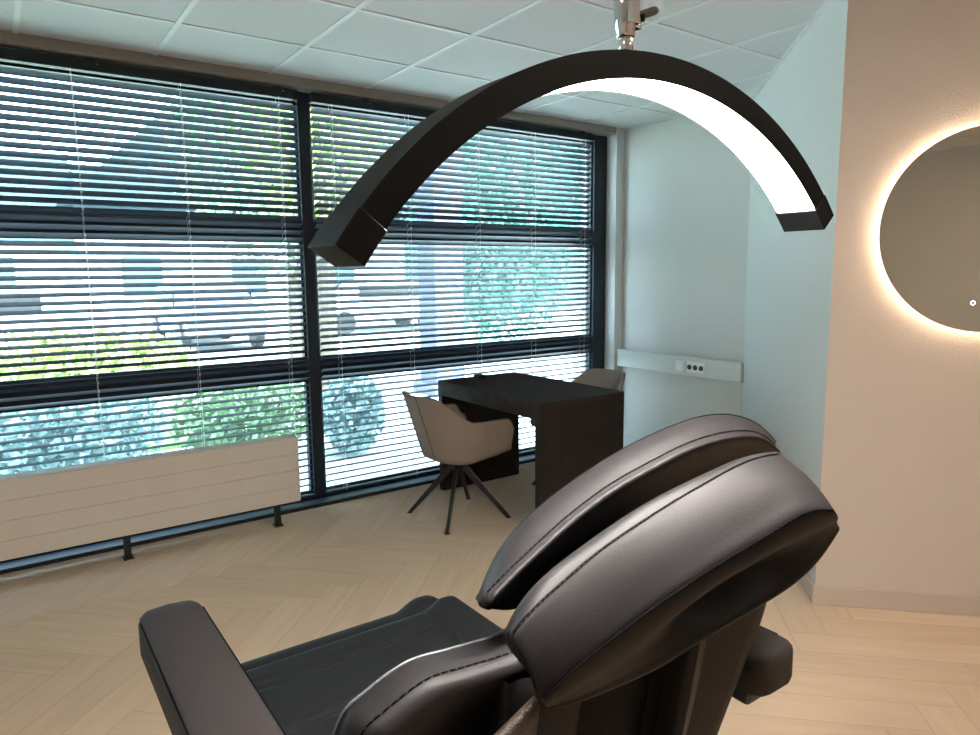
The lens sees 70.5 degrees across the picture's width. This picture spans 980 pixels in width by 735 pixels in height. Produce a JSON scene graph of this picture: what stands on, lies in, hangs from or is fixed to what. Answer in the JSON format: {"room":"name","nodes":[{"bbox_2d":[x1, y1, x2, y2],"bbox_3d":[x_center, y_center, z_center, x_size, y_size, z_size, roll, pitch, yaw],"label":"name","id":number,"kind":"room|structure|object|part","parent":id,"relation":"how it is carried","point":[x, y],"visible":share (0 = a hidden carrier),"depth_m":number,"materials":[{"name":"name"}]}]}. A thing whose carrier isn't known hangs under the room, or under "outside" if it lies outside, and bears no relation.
{"room":"beauty treatment room","nodes":[
{"label":"beauty treatment room","id":0,"kind":"room"},
{"bbox_2d":[0,0,823,127],"bbox_3d":[0.482,-1.336,0.595,8.100,0.200,7.480,-6,10,-35],"label":"ceiling","id":1,"kind":"structure","parent":0,"point":[563,27],"depth_m":3.34,"materials":[{"name":"tile"}]},
{"bbox_2d":[308,0,833,266],"bbox_3d":[-0.349,0.263,0.750,1.684,2.200,0.489,-3,8,-19],"label":"lamp","id":2,"kind":"object","parent":1,"relation":"hanging from","point":[350,234],"visible":1,"depth_m":0.67,"materials":[{"name":"black metal"}]},
{"bbox_3d":[0.161,-0.362,0.707,0.022,0.012,0.009,-1,8,-2],"label":"wing handle","id":3,"kind":"part","parent":2,"relation":"part of","materials":[{"name":"grey metal"}]},
{"bbox_2d":[12,0,824,122],"bbox_3d":[0.445,-1.252,0.703,7.750,0.014,7.280,-6,10,-35],"label":"grid","id":4,"kind":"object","parent":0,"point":[17,4],"depth_m":3.33,"materials":[{"name":"white metal"}]},
{"bbox_2d":[0,444,979,734],"bbox_3d":[0.405,1.330,1.021,7.600,0.002,7.300,-6,10,-35],"label":"floor","id":5,"kind":"structure","parent":0,"point":[71,662],"depth_m":2.96,"materials":[{"name":"brown wood"}]},
{"bbox_2d":[0,434,300,560],"bbox_3d":[-2.349,0.786,3.246,2.966,0.527,0.105,-6,10,-35],"label":"radiator","id":6,"kind":"object","parent":5,"relation":"on","point":[41,511],"visible":1,"depth_m":3.57,"materials":[{"name":"beige metal"}]},
{"bbox_3d":[-1.889,0.848,3.597,0.048,0.300,0.055,-6,10,-35],"label":"leg","id":7,"kind":"part","parent":6,"relation":"part of","materials":[{"name":"black metal"}]},
{"bbox_2d":[0,435,291,479],"bbox_3d":[-2.355,0.526,3.211,2.920,0.002,0.070,-6,10,-35],"label":"grille","id":8,"kind":"object","parent":6,"relation":"attached to","point":[213,449],"depth_m":3.58,"materials":[{"name":"beige metal"}]},
{"bbox_3d":[-1.246,0.779,4.050,0.048,0.300,0.055,-6,10,-35],"label":"leg","id":9,"kind":"part","parent":6,"relation":"part of","materials":[{"name":"black metal"}]},
{"bbox_2d":[402,390,513,534],"bbox_3d":[-0.235,0.517,4.133,0.559,0.781,0.601,-6,10,-35],"label":"armchair","id":10,"kind":"object","parent":5,"relation":"on","point":[444,434],"visible":1,"depth_m":3.94,"materials":[{"name":"beige fabric"}]},
{"bbox_3d":[-0.354,0.727,4.218,0.322,0.345,0.035,1,8,9],"label":"leg","id":11,"kind":"part","parent":10,"relation":"part of","materials":[{"name":"black metal"}]},
{"bbox_3d":[-0.220,0.751,4.032,0.035,0.345,0.322,1,8,9],"label":"leg","id":12,"kind":"part","parent":10,"relation":"part of","materials":[{"name":"black metal"}]},
{"bbox_3d":[-0.166,0.707,4.351,0.035,0.345,0.322,1,8,9],"label":"leg","id":13,"kind":"part","parent":10,"relation":"part of","materials":[{"name":"black metal"}]},
{"bbox_3d":[-0.032,0.731,4.164,0.322,0.345,0.035,1,8,9],"label":"leg","id":14,"kind":"part","parent":10,"relation":"part of","materials":[{"name":"black metal"}]},
{"bbox_2d":[138,413,839,734],"bbox_3d":[-0.041,0.678,1.195,0.873,1.252,1.014,-6,10,-35],"label":"chair","id":15,"kind":"object","parent":5,"relation":"on","point":[639,590],"visible":1,"depth_m":0.82,"materials":[{"name":"black leather"}]},
{"bbox_3d":[-0.384,0.511,0.994,0.113,0.070,0.745,-6,10,-35],"label":"armrest","id":16,"kind":"part","parent":15,"relation":"part of","materials":[{"name":"grey leather"}]},
{"bbox_3d":[-0.155,0.657,1.234,0.620,0.155,0.635,-6,10,-35],"label":"seat","id":17,"kind":"part","parent":15,"relation":"part of","materials":[{"name":"black leather"}]},
{"bbox_3d":[-0.007,0.499,0.747,0.110,0.290,0.058,-6,10,-35],"label":"panel","id":18,"kind":"part","parent":15,"relation":"part of","materials":[{"name":"black leather"}]},
{"bbox_3d":[0.121,0.495,0.922,0.697,0.428,0.136,-6,10,-35],"label":"backrest","id":19,"kind":"part","parent":15,"relation":"part of","materials":[{"name":"black leather"}]},
{"bbox_3d":[0.290,0.455,1.351,0.115,0.070,0.600,-6,10,-35],"label":"armrest","id":20,"kind":"part","parent":15,"relation":"part of","materials":[{"name":"grey leather"}]},
{"bbox_2d":[438,372,623,508],"bbox_3d":[0.229,0.485,4.429,0.645,0.750,1.075,-6,10,-35],"label":"desk","id":21,"kind":"object","parent":5,"relation":"on","point":[578,426],"visible":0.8,"depth_m":4.06,"materials":[{"name":"brown wood"}]},
{"bbox_3d":[-0.068,0.447,4.845,0.645,0.720,0.050,-6,10,-35],"label":"panel","id":22,"kind":"part","parent":21,"relation":"part of","materials":[{"name":"brown wood"}]},
{"bbox_2d":[474,374,485,378],"bbox_3d":[-0.068,0.060,4.690,0.065,0.029,0.060,-6,10,-35],"label":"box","id":23,"kind":"object","parent":21,"relation":"on","point":[477,376],"visible":1,"depth_m":4.67,"materials":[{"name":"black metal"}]},
{"bbox_3d":[0.527,0.554,4.018,0.645,0.720,0.050,-6,10,-35],"label":"panel","id":24,"kind":"part","parent":21,"relation":"part of","materials":[{"name":"brown wood"}]},
{"bbox_2d":[530,368,625,484],"bbox_3d":[0.642,0.427,4.728,0.559,0.781,0.601,-6,10,-35],"label":"armchair","id":25,"kind":"object","parent":5,"relation":"on","point":[604,378],"visible":0.14,"depth_m":4.84,"materials":[{"name":"beige fabric"}]},
{"bbox_2d":[581,128,624,373],"bbox_3d":[0.949,-0.655,5.898,0.090,2.597,0.400,-6,10,-35],"label":"wall","id":26,"kind":"structure","parent":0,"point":[614,198],"depth_m":5.71,"materials":[{"name":"grey paint"}]},
{"bbox_2d":[621,116,750,438],"bbox_3d":[1.405,-0.607,5.510,0.200,2.597,1.567,-6,10,-35],"label":"wall","id":27,"kind":"structure","parent":0,"point":[687,194],"depth_m":5.25,"materials":[{"name":"grey paint"}]},
{"bbox_2d":[0,448,534,574],"bbox_3d":[-1.803,0.933,4.066,6.770,0.042,0.315,-6,10,-35],"label":"trim","id":28,"kind":"structure","parent":27,"relation":"attached to","point":[34,561],"depth_m":4.03,"materials":[{"name":"black metal"}]},
{"bbox_2d":[0,61,606,561],"bbox_3d":[-1.815,-0.339,3.890,6.770,2.528,0.088,-6,10,-35],"label":"window","id":29,"kind":"structure","parent":27,"relation":"in","point":[596,331],"depth_m":4.34,"materials":[{"name":"black metal"}]},
{"bbox_2d":[0,47,315,499],"bbox_3d":[-1.995,-0.314,3.642,2.128,2.480,0.064,-6,10,-35],"label":"blind","id":30,"kind":"object","parent":29,"relation":"attached to","point":[86,65],"visible":0.84,"depth_m":3.70,"materials":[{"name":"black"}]},
{"bbox_3d":[-2.069,-0.281,3.597,0.010,2.418,0.058,-6,10,-35],"label":"ladder cord","id":31,"kind":"part","parent":30,"relation":"part of","materials":[{"name":"white fabric"}]},
{"bbox_3d":[-1.658,-0.325,3.887,0.010,2.418,0.058,-6,10,-35],"label":"ladder cord","id":32,"kind":"part","parent":30,"relation":"part of","materials":[{"name":"white fabric"}]},
{"bbox_3d":[-1.225,-0.372,4.192,0.010,2.418,0.058,-6,10,-35],"label":"ladder cord","id":33,"kind":"part","parent":30,"relation":"part of","materials":[{"name":"white fabric"}]},
{"bbox_3d":[-1.986,0.906,3.813,2.122,0.016,0.048,-6,10,-35],"label":"rail","id":34,"kind":"part","parent":30,"relation":"part of","materials":[{"name":"black metal"}]},
{"bbox_2d":[308,92,593,493],"bbox_3d":[-0.124,-0.513,4.962,2.305,2.480,0.064,-6,10,-35],"label":"blind","id":35,"kind":"object","parent":29,"relation":"attached to","point":[313,98],"visible":0.79,"depth_m":4.84,"materials":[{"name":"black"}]},
{"bbox_3d":[-0.960,-0.400,4.379,0.010,2.418,0.058,-6,10,-35],"label":"ladder cord","id":36,"kind":"part","parent":35,"relation":"part of","materials":[{"name":"white fabric"}]},
{"bbox_3d":[-0.532,-0.446,4.681,0.010,2.418,0.058,-6,10,-35],"label":"ladder cord","id":37,"kind":"part","parent":35,"relation":"part of","materials":[{"name":"white fabric"}]},
{"bbox_3d":[-0.114,0.707,5.133,2.299,0.016,0.048,-6,10,-35],"label":"rail","id":38,"kind":"part","parent":35,"relation":"part of","materials":[{"name":"black"}]},
{"bbox_3d":[-0.078,-0.494,5.000,0.010,2.418,0.058,-6,10,-35],"label":"ladder cord","id":39,"kind":"part","parent":35,"relation":"part of","materials":[{"name":"white fabric"}]},
{"bbox_3d":[0.334,-0.538,5.291,0.010,2.418,0.058,-6,10,-35],"label":"ladder cord","id":40,"kind":"part","parent":35,"relation":"part of","materials":[{"name":"white fabric"}]},
{"bbox_3d":[0.744,-0.582,5.580,0.010,2.418,0.058,-6,10,-35],"label":"ladder cord","id":41,"kind":"part","parent":35,"relation":"part of","materials":[{"name":"white fabric"}]},
{"bbox_2d":[0,30,615,136],"bbox_3d":[-1.857,-1.666,3.749,6.770,0.154,0.400,-6,10,-35],"label":"trim","id":42,"kind":"structure","parent":27,"relation":"attached to","point":[19,41],"depth_m":3.86,"materials":[{"name":"grey metal"}]},
{"bbox_2d":[623,434,639,445],"bbox_3d":[1.448,0.668,5.458,0.012,0.085,1.167,-6,10,-35],"label":"baseboard","id":43,"kind":"structure","parent":27,"relation":"attached to","point":[627,440],"depth_m":5.84,"materials":[{"name":"grey paint"}]},
{"bbox_2d":[616,349,743,382],"bbox_3d":[1.423,-0.023,5.333,0.076,0.136,1.191,-6,10,-35],"label":"cable trunking","id":44,"kind":"object","parent":27,"relation":"attached to","point":[730,371],"visible":0.98,"depth_m":5.23,"materials":[{"name":"white plastic"}]},
{"bbox_2d":[675,360,683,370],"bbox_3d":[1.440,-0.013,5.258,0.016,0.076,0.077,-6,10,-35],"label":"outlet","id":45,"kind":"object","parent":44,"relation":"attached to","point":[679,364],"depth_m":5.25,"materials":[{"name":"white plastic"}]},
{"bbox_2d":[687,361,704,373],"bbox_3d":[1.526,0.002,5.143,0.010,0.080,0.158,-6,10,-35],"label":"socket","id":46,"kind":"object","parent":44,"relation":"attached to","point":[693,367],"depth_m":5.13,"materials":[{"name":"grey plastic"}]},
{"bbox_2d":[741,0,847,584],"bbox_3d":[1.740,-0.391,3.913,0.258,2.597,2.173,1,8,10],"label":"wall","id":47,"kind":"structure","parent":0,"point":[789,275],"depth_m":3.40,"materials":[{"name":"grey paint"}]},
{"bbox_2d":[799,573,813,601],"bbox_3d":[1.604,0.863,4.020,0.012,0.085,1.994,1,8,10],"label":"baseboard","id":48,"kind":"structure","parent":47,"relation":"attached to","point":[805,581],"depth_m":3.12,"materials":[{"name":"beige paint"}]},
{"bbox_2d":[815,0,979,596],"bbox_3d":[2.707,-0.238,2.723,2.600,2.597,0.212,1,8,9],"label":"wall","id":49,"kind":"structure","parent":0,"point":[900,474],"depth_m":2.85,"materials":[{"name":"beige paint"}]},
{"bbox_2d":[623,0,829,128],"bbox_3d":[1.895,-1.627,3.373,1.658,0.006,4.452,-7,10,-40],"label":"trim","id":50,"kind":"structure","parent":49,"relation":"attached to","point":[824,4],"depth_m":3.66,"materials":[{"name":"white metal"}]},
{"bbox_2d":[811,585,979,615],"bbox_3d":[2.699,1.018,2.807,2.612,0.085,0.012,1,8,10],"label":"baseboard","id":51,"kind":"structure","parent":49,"relation":"attached to","point":[821,595],"depth_m":2.98,"materials":[{"name":"beige paint"}]},
{"bbox_2d":[879,126,979,331],"bbox_3d":[1.956,-0.539,2.717,0.800,0.800,0.037,1,8,10],"label":"round mirror","id":52,"kind":"object","parent":49,"relation":"attached to","point":[929,229],"visible":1,"depth_m":2.74,"materials":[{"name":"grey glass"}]},
{"label":"outside","id":53,"kind":"structure","parent":0,"visible":0},
{"bbox_2d":[16,308,580,491],"bbox_3d":[-15.231,-4.509,47.043,150.000,0.200,85.400,-6,10,-35],"label":"ground","id":54,"kind":"structure","parent":53,"point":[161,404],"depth_m":11.30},
{"bbox_2d":[0,290,98,358],"bbox_3d":[-9.459,-0.648,12.314,4.250,1.445,1.800,-7,10,-41],"label":"car","id":55,"kind":"object","parent":54,"relation":"on","point":[18,317],"visible":0.16,"depth_m":12.32,"materials":[{"name":"white paint"}]},
{"bbox_3d":[-8.801,-1.017,11.692,2.100,0.340,0.015,-7,10,-41],"label":"glass","id":56,"kind":"part","parent":55,"relation":"part of","materials":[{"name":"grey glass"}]},
{"bbox_2d":[0,398,171,475],"bbox_3d":[-3.338,0.537,5.351,1.661,0.895,0.966,-6,10,-35],"label":"shrub","id":57,"kind":"object","parent":54,"relation":"on","point":[151,405],"visible":0.41,"depth_m":5.21,"materials":[{"name":"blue plant"}]},
{"bbox_2d":[0,324,198,407],"bbox_3d":[-5.583,-0.008,8.992,3.446,1.122,1.879,-6,10,-35],"label":"hedge","id":58,"kind":"object","parent":54,"relation":"on","point":[22,334],"visible":0.34,"depth_m":8.84,"materials":[{"name":"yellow plant"}]},
{"bbox_2d":[6,409,234,470],"bbox_3d":[-7.227,1.056,5.096,9.900,0.090,2.200,-6,10,-35],"label":"lawn strip","id":59,"kind":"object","parent":54,"relation":"on","point":[166,441],"visible":0.02,"depth_m":6.88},
{"bbox_2d":[0,97,416,331],"bbox_3d":[-13.324,-4.884,21.987,20.400,7.300,8.800,-6,10,-35],"label":"building","id":60,"kind":"structure","parent":54,"relation":"on","point":[139,142],"depth_m":19.51,"materials":[{"name":"stone"}]},
{"bbox_3d":[-13.318,-2.391,18.524,1.040,1.140,0.020,-6,10,-35],"label":"pane","id":61,"kind":"part","parent":60,"relation":"part of","materials":[{"name":"glass"}]},
{"bbox_3d":[-9.888,-2.591,19.726,1.040,1.140,0.020,-6,10,-35],"label":"pane","id":62,"kind":"part","parent":60,"relation":"part of","materials":[{"name":"glass"}]},
{"bbox_3d":[-7.446,-2.851,21.449,1.040,1.140,0.020,-6,10,-35],"label":"pane","id":63,"kind":"part","parent":60,"relation":"part of","materials":[{"name":"glass"}]},
{"bbox_3d":[-5.003,-3.112,23.171,1.040,1.140,0.020,-6,10,-35],"label":"pane","id":64,"kind":"part","parent":60,"relation":"part of","materials":[{"name":"glass"}]},
{"bbox_2d":[150,285,267,349],"bbox_3d":[-6.885,-1.276,16.712,1.800,1.445,4.250,-6,10,-35],"label":"car","id":65,"kind":"object","parent":54,"relation":"on","point":[237,286],"visible":0.44,"depth_m":15.46,"materials":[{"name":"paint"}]},
{"bbox_3d":[-7.664,-1.654,16.258,0.015,0.340,2.100,-6,10,-35],"label":"glass","id":66,"kind":"part","parent":65,"relation":"part of","materials":[{"name":"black glass"}]},
{"bbox_2d":[167,383,305,448],"bbox_3d":[-2.294,0.424,6.450,1.413,0.818,0.957,-6,10,-35],"label":"shrub","id":67,"kind":"object","parent":54,"relation":"on","point":[226,397],"visible":0.52,"depth_m":6.21,"materials":[{"name":"green plant"}]},
{"bbox_2d":[158,95,399,357],"bbox_3d":[-3.494,-3.225,11.943,4.026,6.544,4.126,-6,10,-35],"label":"tree","id":68,"kind":"object","parent":54,"relation":"on","point":[183,154],"visible":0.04,"depth_m":11.60,"materials":[{"name":"green plant"}]},
{"bbox_3d":[-3.502,-4.005,11.835,4.028,4.969,4.126,-6,10,-35],"label":"crown","id":69,"kind":"part","parent":68,"relation":"part of","materials":[{"name":"green plant"}]},
{"bbox_2d":[229,104,398,419],"bbox_3d":[-1.853,-1.663,7.494,1.766,4.626,1.728,-6,10,-35],"label":"tree","id":70,"kind":"object","parent":54,"relation":"on","point":[312,129],"visible":0.07,"depth_m":7.40,"materials":[{"name":"green plant"}]},
{"bbox_3d":[-1.862,-2.603,7.365,1.766,2.729,1.728,-6,10,-35],"label":"crown","id":71,"kind":"part","parent":70,"relation":"part of","materials":[{"name":"green plant"}]},
{"bbox_2d":[322,376,386,454],"bbox_3d":[-1.276,0.415,6.439,0.660,0.835,0.624,-6,10,-35],"label":"shrub","id":72,"kind":"object","parent":54,"relation":"on","point":[335,431],"visible":0.63,"depth_m":6.30,"materials":[{"name":"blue plant"}]},
{"bbox_2d":[336,282,419,333],"bbox_3d":[-3.395,-1.844,20.603,4.250,1.445,1.800,-6,10,-35],"label":"car","id":73,"kind":"object","parent":54,"relation":"on","point":[399,283],"visible":0.15,"depth_m":19.74,"materials":[{"name":"grey paint"}]},
{"bbox_3d":[-2.797,-2.204,19.918,2.100,0.340,0.015,-6,10,-35],"label":"glass","id":74,"kind":"part","parent":73,"relation":"part of","materials":[{"name":"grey glass"}]},
{"bbox_2d":[413,151,464,395],"bbox_3d":[-0.690,-2.329,9.388,0.620,5.400,0.610,-6,10,-35],"label":"pillar","id":75,"kind":"structure","parent":54,"relation":"on","point":[423,213],"depth_m":9.39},
{"bbox_2d":[391,125,568,322],"bbox_3d":[-0.289,-5.347,21.411,5.881,8.115,5.915,-6,10,-35],"label":"tree","id":76,"kind":"object","parent":54,"relation":"on","point":[411,219],"visible":0.03,"depth_m":20.89,"materials":[{"name":"green plant"}]},
{"bbox_2d":[404,138,581,312],"bbox_3d":[2.277,-6.999,36.645,21.000,7.200,10.000,-6,10,-35],"label":"office block","id":77,"kind":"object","parent":54,"relation":"on","point":[405,251],"visible":0.02,"depth_m":31.11,"materials":[{"name":"white"}]},
{"bbox_2d":[461,146,576,342],"bbox_3d":[0.342,-2.685,15.505,4.282,4.518,1.554,-6,10,-35],"label":"tree","id":78,"kind":"object","parent":54,"relation":"on","point":[469,252],"visible":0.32,"depth_m":15.40,"materials":[{"name":"teal plant"}]},
{"bbox_2d":[534,127,616,263],"bbox_3d":[2.086,-2.807,12.273,2.681,5.515,2.678,-6,10,-35],"label":"tree","id":79,"kind":"object","parent":54,"relation":"on","point":[616,127],"visible":0.08,"depth_m":12.18,"materials":[{"name":"green plant"}]}
]}

